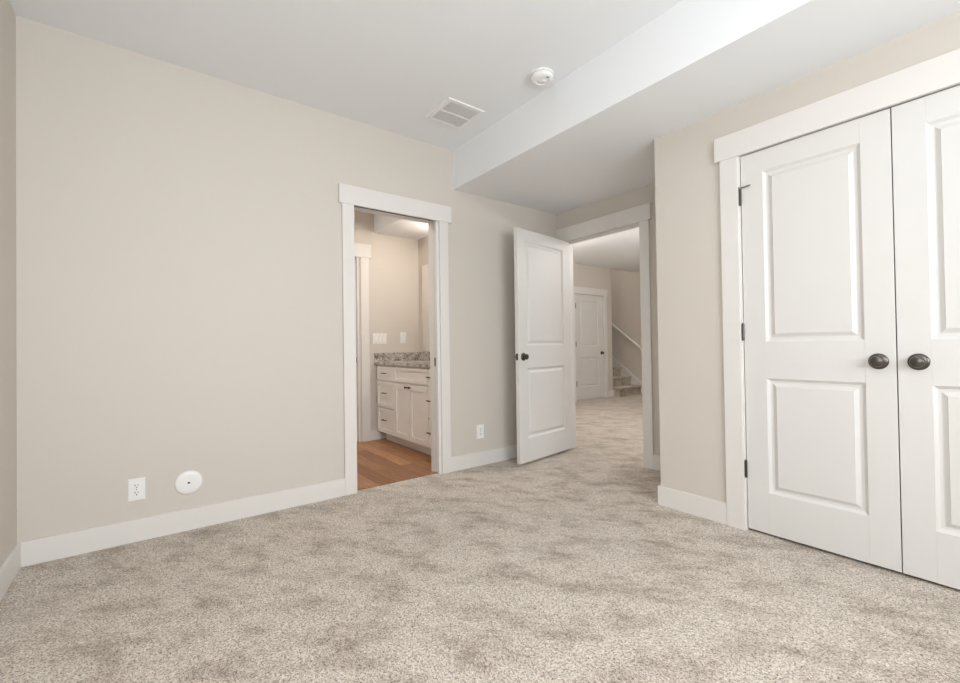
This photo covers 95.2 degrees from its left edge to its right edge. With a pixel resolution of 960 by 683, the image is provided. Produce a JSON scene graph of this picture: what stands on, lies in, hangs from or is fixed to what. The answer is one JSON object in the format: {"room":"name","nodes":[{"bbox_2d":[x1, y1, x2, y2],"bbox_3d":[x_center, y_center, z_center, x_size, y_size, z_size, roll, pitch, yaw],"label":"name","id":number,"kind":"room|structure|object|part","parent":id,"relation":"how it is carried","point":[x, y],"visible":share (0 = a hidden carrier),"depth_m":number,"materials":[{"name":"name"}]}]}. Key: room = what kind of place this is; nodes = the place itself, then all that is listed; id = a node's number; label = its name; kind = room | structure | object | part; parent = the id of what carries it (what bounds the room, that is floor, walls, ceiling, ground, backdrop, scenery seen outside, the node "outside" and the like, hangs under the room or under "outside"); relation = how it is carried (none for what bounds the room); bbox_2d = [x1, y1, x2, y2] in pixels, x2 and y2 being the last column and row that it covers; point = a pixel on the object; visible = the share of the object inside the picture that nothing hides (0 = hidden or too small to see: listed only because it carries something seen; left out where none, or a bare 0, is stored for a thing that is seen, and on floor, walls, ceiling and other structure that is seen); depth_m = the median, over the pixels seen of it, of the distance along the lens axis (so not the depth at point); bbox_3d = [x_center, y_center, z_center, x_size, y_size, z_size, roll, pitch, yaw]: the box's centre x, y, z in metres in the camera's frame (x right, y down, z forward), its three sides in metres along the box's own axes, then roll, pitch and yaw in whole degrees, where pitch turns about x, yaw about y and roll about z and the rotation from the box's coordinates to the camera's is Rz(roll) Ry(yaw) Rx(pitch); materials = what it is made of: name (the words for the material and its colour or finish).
{"room":"empty bedroom","nodes":[
{"label":"empty bedroom","id":0,"kind":"room"},
{"bbox_2d":[0,0,16,566],"bbox_3d":[-0.852,-0.293,0.195,0.120,2.661,4.720,0,-1,-37],"label":"wall","id":1,"kind":"structure","parent":0,"point":[8,336],"depth_m":1.98,"materials":[{"name":"beige paint"}]},
{"bbox_2d":[0,543,20,601],"bbox_3d":[-0.811,0.978,0.263,0.015,0.120,4.585,0,-1,-37],"label":"baseboard","id":2,"kind":"structure","parent":1,"relation":"attached to","point":[10,567],"depth_m":1.93,"materials":[{"name":"white wood"}]},
{"bbox_2d":[16,16,556,541],"bbox_3d":[-0.806,-0.258,3.269,3.914,2.661,0.120,0,-1,-37],"label":"wall","id":3,"kind":"structure","parent":0,"point":[179,302],"depth_m":2.54,"materials":[{"name":"beige paint"}]},
{"bbox_2d":[128,477,144,501],"bbox_3d":[-1.855,0.800,2.367,0.074,0.119,0.009,0,-1,-37],"label":"wall outlet","id":4,"kind":"object","parent":3,"relation":"attached to","point":[136,487],"visible":1,"depth_m":2.36,"materials":[{"name":"white plastic"}]},
{"bbox_2d":[133,483,140,488],"bbox_3d":[-1.853,0.780,2.365,0.034,0.027,0.003,0,-1,-37],"label":"receptacle","id":5,"kind":"object","parent":4,"relation":"attached to","point":[135,485],"depth_m":2.37,"materials":[{"name":"grey plastic"}]},
{"bbox_2d":[133,490,140,495],"bbox_3d":[-1.853,0.819,2.365,0.034,0.027,0.003,0,-1,-37],"label":"receptacle","id":6,"kind":"object","parent":4,"relation":"attached to","point":[135,492],"depth_m":2.37,"materials":[{"name":"grey plastic"}]},
{"bbox_2d":[174,470,202,493],"bbox_3d":[-1.665,0.806,2.506,0.136,0.136,0.017,0,-1,-37],"label":"round cover plate","id":7,"kind":"object","parent":3,"relation":"attached to","point":[190,481],"visible":1,"depth_m":2.50,"materials":[{"name":"white plastic"}]},
{"bbox_2d":[17,444,516,566],"bbox_3d":[-0.698,1.011,3.237,3.794,0.120,0.015,0,-1,-37],"label":"baseboard","id":8,"kind":"structure","parent":3,"relation":"attached to","point":[59,546],"depth_m":2.49,"materials":[{"name":"white wood"}]},
{"bbox_2d":[338,183,450,495],"bbox_3d":[-0.452,-0.019,3.518,1.396,2.178,0.142,0,-1,-37],"label":"door frame","id":9,"kind":"structure","parent":3,"relation":"attached to","point":[351,198],"depth_m":3.38,"materials":[{"name":"white wood"}]},
{"bbox_3d":[-0.920,0.050,3.088,0.086,2.044,0.018,0,-1,-37],"label":"casing","id":10,"kind":"part","parent":9,"relation":"part of","materials":[{"name":"white wood"}]},
{"bbox_3d":[-0.286,0.046,3.570,0.082,2.044,0.018,0,-1,-37],"label":"casing","id":11,"kind":"part","parent":9,"relation":"part of","materials":[{"name":"white wood"}]},
{"bbox_2d":[432,221,437,471],"bbox_3d":[-0.089,0.026,3.777,0.703,2.060,0.035,0,-1,-37],"label":"door","id":12,"kind":"structure","parent":3,"relation":"in","point":[433,222],"depth_m":3.56,"materials":[{"name":"white wood"}]},
{"bbox_2d":[477,424,483,438],"bbox_3d":[0.004,0.777,3.780,0.074,0.119,0.009,0,-1,-37],"label":"wall outlet","id":13,"kind":"object","parent":3,"relation":"attached to","point":[480,428],"visible":1,"depth_m":3.78,"materials":[{"name":"white plastic"}]},
{"bbox_2d":[10,0,682,150],"bbox_3d":[0.104,-1.678,1.028,2.663,0.100,4.840,0,-1,-37],"label":"ceiling","id":14,"kind":"structure","parent":0,"point":[387,65],"depth_m":2.35,"materials":[{"name":"white paint"}]},
{"bbox_2d":[425,97,484,129],"bbox_3d":[-0.178,-1.595,3.082,0.296,0.010,0.304,0,-1,-37],"label":"ceiling vent","id":15,"kind":"object","parent":14,"relation":"in","point":[451,112],"visible":1,"depth_m":3.07,"materials":[{"name":"white plastic"}]},
{"bbox_2d":[432,111,466,126],"bbox_3d":[-0.217,-1.594,3.134,0.236,0.007,0.114,0,-1,-37],"label":"grille","id":16,"kind":"object","parent":15,"relation":"attached to","point":[451,119],"depth_m":3.13,"materials":[{"name":"white plastic"}]},
{"bbox_2d":[442,102,477,119],"bbox_3d":[-0.138,-1.596,3.030,0.236,0.007,0.114,0,-1,-37],"label":"grille","id":17,"kind":"object","parent":15,"relation":"attached to","point":[456,109],"depth_m":3.03,"materials":[{"name":"white plastic"}]},
{"bbox_2d":[530,67,553,86],"bbox_3d":[0.375,-1.591,2.649,0.142,0.045,0.142,0,-1,-37],"label":"smoke detector","id":18,"kind":"object","parent":14,"relation":"attached to","point":[543,76],"visible":1,"depth_m":2.62,"materials":[{"name":"white plastic"}]},
{"bbox_2d":[354,210,418,441],"bbox_3d":[-1.646,-0.230,4.639,3.594,2.661,0.120,0,-1,-37],"label":"wall","id":19,"kind":"structure","parent":0,"point":[393,263],"depth_m":5.02,"materials":[{"name":"beige paint"}]},
{"bbox_2d":[355,243,370,441],"bbox_3d":[-1.644,0.014,4.622,1.015,2.172,0.142,0,-1,-37],"label":"door frame","id":20,"kind":"structure","parent":19,"relation":"attached to","point":[363,251],"depth_m":4.82,"materials":[{"name":"white wood"}]},
{"bbox_3d":[-1.265,0.085,4.836,0.096,2.024,0.018,0,-1,-37],"label":"casing","id":21,"kind":"part","parent":20,"relation":"part of","materials":[{"name":"white wood"}]},
{"bbox_2d":[371,430,380,439],"bbox_3d":[-1.166,1.042,4.891,0.119,0.108,0.015,0,-1,-37],"label":"baseboard","id":22,"kind":"structure","parent":19,"relation":"attached to","point":[375,434],"depth_m":4.88,"materials":[{"name":"white wood"}]},
{"bbox_2d":[373,333,386,343],"bbox_3d":[-1.130,-0.032,4.945,0.164,0.117,0.012,0,-1,-37],"label":"light switch","id":23,"kind":"object","parent":19,"relation":"attached to","point":[377,338],"visible":1,"depth_m":4.94,"materials":[{"name":"white plastic"}]},
{"bbox_2d":[400,332,405,342],"bbox_3d":[-0.897,-0.043,5.122,0.073,0.128,0.012,0,-1,-37],"label":"light switch","id":24,"kind":"object","parent":19,"relation":"attached to","point":[402,334],"visible":1,"depth_m":5.12,"materials":[{"name":"white plastic"}]},
{"bbox_2d":[374,214,427,239],"bbox_3d":[-0.525,-1.457,4.515,0.560,0.443,1.480,0,-1,-37],"label":"ceiling","id":25,"kind":"structure","parent":0,"point":[385,225],"depth_m":4.80,"materials":[{"name":"white paint"}]},
{"bbox_2d":[418,236,428,351],"bbox_3d":[-0.008,-0.251,4.880,0.694,2.661,1.480,0,-1,-37],"label":"wall","id":26,"kind":"structure","parent":0,"point":[423,249],"depth_m":5.21,"materials":[{"name":"beige paint"}]},
{"bbox_2d":[419,352,429,359],"bbox_3d":[-0.283,0.160,4.650,0.022,0.094,1.451,0,-1,-37],"label":"backsplash","id":27,"kind":"structure","parent":26,"relation":"attached to","point":[422,355],"depth_m":5.11,"materials":[{"name":"grey stone"}]},
{"bbox_2d":[422,264,429,351],"bbox_3d":[-0.316,-0.402,4.696,0.014,1.023,1.195,0,-1,-37],"label":"vanity mirror","id":28,"kind":"object","parent":26,"relation":"attached to","point":[425,268],"visible":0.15,"depth_m":5.11,"materials":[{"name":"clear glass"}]},
{"bbox_2d":[0,394,959,682],"bbox_3d":[0.764,1.123,5.285,8.840,0.100,10.920,0,-1,-37],"label":"floor","id":29,"kind":"structure","parent":0,"point":[566,566],"depth_m":1.79,"materials":[{"name":"beige carpet"}]},
{"bbox_2d":[357,471,435,490],"bbox_3d":[-0.636,1.070,3.368,0.682,0.010,0.050,0,-1,-37],"label":"threshold","id":30,"kind":"object","parent":29,"relation":"on","point":[433,472],"visible":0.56,"depth_m":3.35,"materials":[{"name":"orange wood"}]},
{"bbox_2d":[377,365,430,455],"bbox_3d":[-0.498,0.663,4.466,0.592,0.838,1.437,0,-1,-37],"label":"vanity cabinet","id":31,"kind":"object","parent":29,"relation":"on","point":[403,392],"visible":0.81,"depth_m":4.37,"materials":[{"name":"white paint"}]},
{"bbox_3d":[-1.016,0.342,4.718,0.018,0.150,0.407,0,-1,-37],"label":"drawer","id":32,"kind":"part","parent":31,"relation":"part of","materials":[{"name":"white paint"}]},
{"bbox_3d":[-1.012,0.571,4.716,0.018,0.280,0.407,0,-1,-37],"label":"drawer","id":33,"kind":"part","parent":31,"relation":"part of","materials":[{"name":"white paint"}]},
{"bbox_3d":[-1.008,0.853,4.712,0.018,0.263,0.407,0,-1,-37],"label":"drawer","id":34,"kind":"part","parent":31,"relation":"part of","materials":[{"name":"white paint"}]},
{"bbox_2d":[374,352,429,367],"bbox_3d":[-0.511,0.179,4.490,0.579,0.130,1.473,0,-1,-37],"label":"countertop","id":35,"kind":"structure","parent":31,"relation":"on","point":[408,359],"depth_m":4.96,"materials":[{"name":"grey stone"}]},
{"bbox_3d":[-0.787,0.701,4.420,0.018,0.553,0.319,0,-1,-37],"label":"door","id":36,"kind":"part","parent":31,"relation":"part of","materials":[{"name":"white paint"}]},
{"bbox_3d":[-0.577,0.695,4.144,0.018,0.553,0.364,0,-1,-37],"label":"door","id":37,"kind":"part","parent":31,"relation":"part of","materials":[{"name":"white paint"}]},
{"bbox_3d":[-0.373,0.323,3.873,0.018,0.150,0.315,0,-1,-37],"label":"drawer","id":38,"kind":"part","parent":31,"relation":"part of","materials":[{"name":"white paint"}]},
{"bbox_3d":[-0.370,0.552,3.870,0.018,0.280,0.315,0,-1,-37],"label":"drawer","id":39,"kind":"part","parent":31,"relation":"part of","materials":[{"name":"white paint"}]},
{"bbox_3d":[-0.366,0.834,3.867,0.018,0.263,0.315,0,-1,-37],"label":"drawer","id":40,"kind":"part","parent":31,"relation":"part of","materials":[{"name":"white paint"}]},
{"bbox_2d":[612,359,641,396],"bbox_3d":[2.296,0.201,9.707,0.736,1.800,2.376,0,-1,-37],"label":"staircase","id":41,"kind":"structure","parent":29,"relation":"on","point":[622,386],"depth_m":8.90,"materials":[{"name":"beige carpet"}]},
{"bbox_2d":[573,263,612,390],"bbox_3d":[-0.173,-1.220,9.098,3.916,4.700,4.000,0,-1,-37],"label":"wall","id":42,"kind":"structure","parent":0,"point":[588,276],"depth_m":8.52,"materials":[{"name":"beige paint"}]},
{"bbox_2d":[575,294,603,399],"bbox_3d":[2.071,0.097,8.264,0.841,1.953,0.085,0,-1,-37],"label":"door","id":43,"kind":"structure","parent":42,"relation":"in","point":[588,308],"depth_m":8.27,"materials":[{"name":"white wood"}]},
{"bbox_3d":[2.053,-0.339,8.291,0.532,0.845,0.035,0,-1,-37],"label":"panel","id":44,"kind":"part","parent":43,"relation":"part of","materials":[{"name":"white wood"}]},
{"bbox_3d":[2.066,0.573,8.281,0.532,0.550,0.035,0,-1,-37],"label":"panel","id":45,"kind":"part","parent":43,"relation":"part of","materials":[{"name":"white wood"}]},
{"bbox_2d":[573,286,608,400],"bbox_3d":[2.046,0.040,8.304,1.063,2.097,0.142,0,-1,-37],"label":"door frame","id":46,"kind":"structure","parent":42,"relation":"attached to","point":[577,290],"depth_m":8.51,"materials":[{"name":"white wood"}]},
{"bbox_3d":[1.709,0.105,7.974,0.082,1.969,0.018,0,-1,-37],"label":"casing","id":47,"kind":"part","parent":46,"relation":"part of","materials":[{"name":"white wood"}]},
{"bbox_3d":[2.455,0.101,8.541,0.082,1.969,0.018,0,-1,-37],"label":"casing","id":48,"kind":"part","parent":46,"relation":"part of","materials":[{"name":"white wood"}]},
{"bbox_2d":[608,390,613,396],"bbox_3d":[1.020,1.035,7.557,3.931,0.120,0.215,0,-1,-37],"label":"baseboard","id":49,"kind":"structure","parent":42,"relation":"attached to","point":[610,393],"depth_m":8.61,"materials":[{"name":"white"}]},
{"bbox_2d":[573,227,639,271],"bbox_3d":[3.427,-1.550,4.995,4.686,0.100,6.900,0,-1,-37],"label":"ceiling","id":50,"kind":"structure","parent":0,"point":[620,250],"depth_m":7.11,"materials":[{"name":"white paint"}]},
{"bbox_2d":[557,182,659,455],"bbox_3d":[2.228,-0.310,2.611,0.120,2.661,4.840,0,-1,-37],"label":"wall","id":51,"kind":"structure","parent":0,"point":[645,194],"depth_m":3.60,"materials":[{"name":"beige paint"}]},
{"bbox_2d":[514,227,571,463],"bbox_3d":[0.590,0.033,4.005,0.130,2.007,0.822,-1,-1,44],"label":"door","id":52,"kind":"structure","parent":51,"relation":"in","point":[541,262],"depth_m":3.94,"materials":[{"name":"white wood"}]},
{"bbox_3d":[0.586,-0.419,4.007,0.035,0.909,0.571,-1,-1,44],"label":"panel","id":53,"kind":"part","parent":52,"relation":"part of","materials":[{"name":"white wood"}]},
{"bbox_3d":[0.600,0.530,3.996,0.035,0.606,0.571,-1,-1,44],"label":"panel","id":54,"kind":"part","parent":52,"relation":"part of","materials":[{"name":"white wood"}]},
{"bbox_2d":[556,203,653,468],"bbox_3d":[1.141,-0.036,4.025,0.142,2.178,1.048,0,-1,-37],"label":"door frame","id":55,"kind":"structure","parent":51,"relation":"attached to","point":[639,216],"depth_m":3.64,"materials":[{"name":"white wood"}]},
{"bbox_3d":[1.376,0.022,3.620,0.018,2.044,0.086,0,-1,-37],"label":"casing","id":56,"kind":"part","parent":55,"relation":"part of","materials":[{"name":"white wood"}]},
{"bbox_2d":[611,269,641,393],"bbox_3d":[4.164,-1.296,7.998,0.120,4.700,10.800,0,-1,-37],"label":"wall","id":57,"kind":"structure","parent":0,"point":[625,285],"depth_m":9.28,"materials":[{"name":"beige paint"}]},
{"bbox_2d":[612,323,640,349],"bbox_3d":[2.466,-0.886,10.060,0.100,2.400,3.077,0,-1,-37],"label":"handrail","id":58,"kind":"object","parent":57,"relation":"attached to","point":[613,325],"visible":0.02,"depth_m":9.19,"materials":[{"name":"white wood"}]},
{"bbox_2d":[612,356,641,392],"bbox_3d":[2.537,-0.100,10.026,0.028,2.402,3.160,0,-1,-37],"label":"skirt board","id":59,"kind":"object","parent":57,"relation":"attached to","point":[624,372],"depth_m":9.27,"materials":[{"name":"white wood"}]},
{"bbox_2d":[453,0,959,214],"bbox_3d":[1.664,-1.526,2.210,1.251,0.423,4.600,0,-1,-37],"label":"ceiling","id":60,"kind":"structure","parent":0,"point":[587,138],"depth_m":2.34,"materials":[{"name":"white paint"}]},
{"bbox_2d":[654,12,959,502],"bbox_3d":[2.355,-0.160,1.773,0.693,2.338,3.117,0,-1,-37],"label":"wall","id":61,"kind":"structure","parent":0,"point":[687,176],"depth_m":2.59,"materials":[{"name":"beige paint"}]},
{"bbox_2d":[653,455,726,524],"bbox_3d":[2.225,0.953,1.941,0.708,0.120,3.582,0,-1,-37],"label":"baseboard","id":62,"kind":"structure","parent":61,"relation":"attached to","point":[707,508],"depth_m":2.62,"materials":[{"name":"white wood"}]},
{"bbox_2d":[738,108,902,572],"bbox_3d":[1.623,-0.005,2.158,0.084,2.031,0.622,0,-1,-37],"label":"door","id":63,"kind":"structure","parent":61,"relation":"in","point":[819,327],"depth_m":2.12,"materials":[{"name":"white wood"}]},
{"bbox_3d":[1.639,-0.456,2.173,0.035,0.909,0.400,0,-1,-37],"label":"panel","id":64,"kind":"part","parent":63,"relation":"part of","materials":[{"name":"white wood"}]},
{"bbox_3d":[1.653,0.494,2.162,0.035,0.606,0.400,0,-1,-37],"label":"panel","id":65,"kind":"part","parent":63,"relation":"part of","materials":[{"name":"white wood"}]},
{"bbox_3d":[1.759,0.088,1.942,0.038,0.049,0.049,0,-1,-37],"label":"knob","id":66,"kind":"part","parent":63,"relation":"part of","materials":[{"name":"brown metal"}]},
{"bbox_2d":[714,48,959,530],"bbox_3d":[1.852,-0.073,1.944,0.142,2.182,1.474,0,-1,-37],"label":"door frame","id":67,"kind":"structure","parent":61,"relation":"attached to","point":[942,72],"depth_m":2.40,"materials":[{"name":"white wood"}]},
{"bbox_3d":[1.404,0.006,2.438,0.018,2.048,0.092,0,-1,-37],"label":"casing","id":68,"kind":"part","parent":67,"relation":"part of","materials":[{"name":"white wood"}]},
{"bbox_2d":[891,85,959,589],"bbox_3d":[1.999,-0.017,1.663,0.084,2.031,0.614,0,-1,-37],"label":"door","id":69,"kind":"structure","parent":61,"relation":"in","point":[925,130],"depth_m":1.83,"materials":[{"name":"white wood"}]},
{"bbox_3d":[1.837,0.086,1.840,0.038,0.049,0.049,0,-1,-37],"label":"knob","id":70,"kind":"part","parent":69,"relation":"part of","materials":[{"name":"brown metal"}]},
{"bbox_3d":[2.009,-0.467,1.687,0.035,0.909,0.394,0,-1,-37],"label":"panel","id":71,"kind":"part","parent":69,"relation":"part of","materials":[{"name":"white wood"}]},
{"bbox_3d":[2.023,0.483,1.676,0.035,0.606,0.394,0,-1,-37],"label":"panel","id":72,"kind":"part","parent":69,"relation":"part of","materials":[{"name":"white wood"}]}
]}

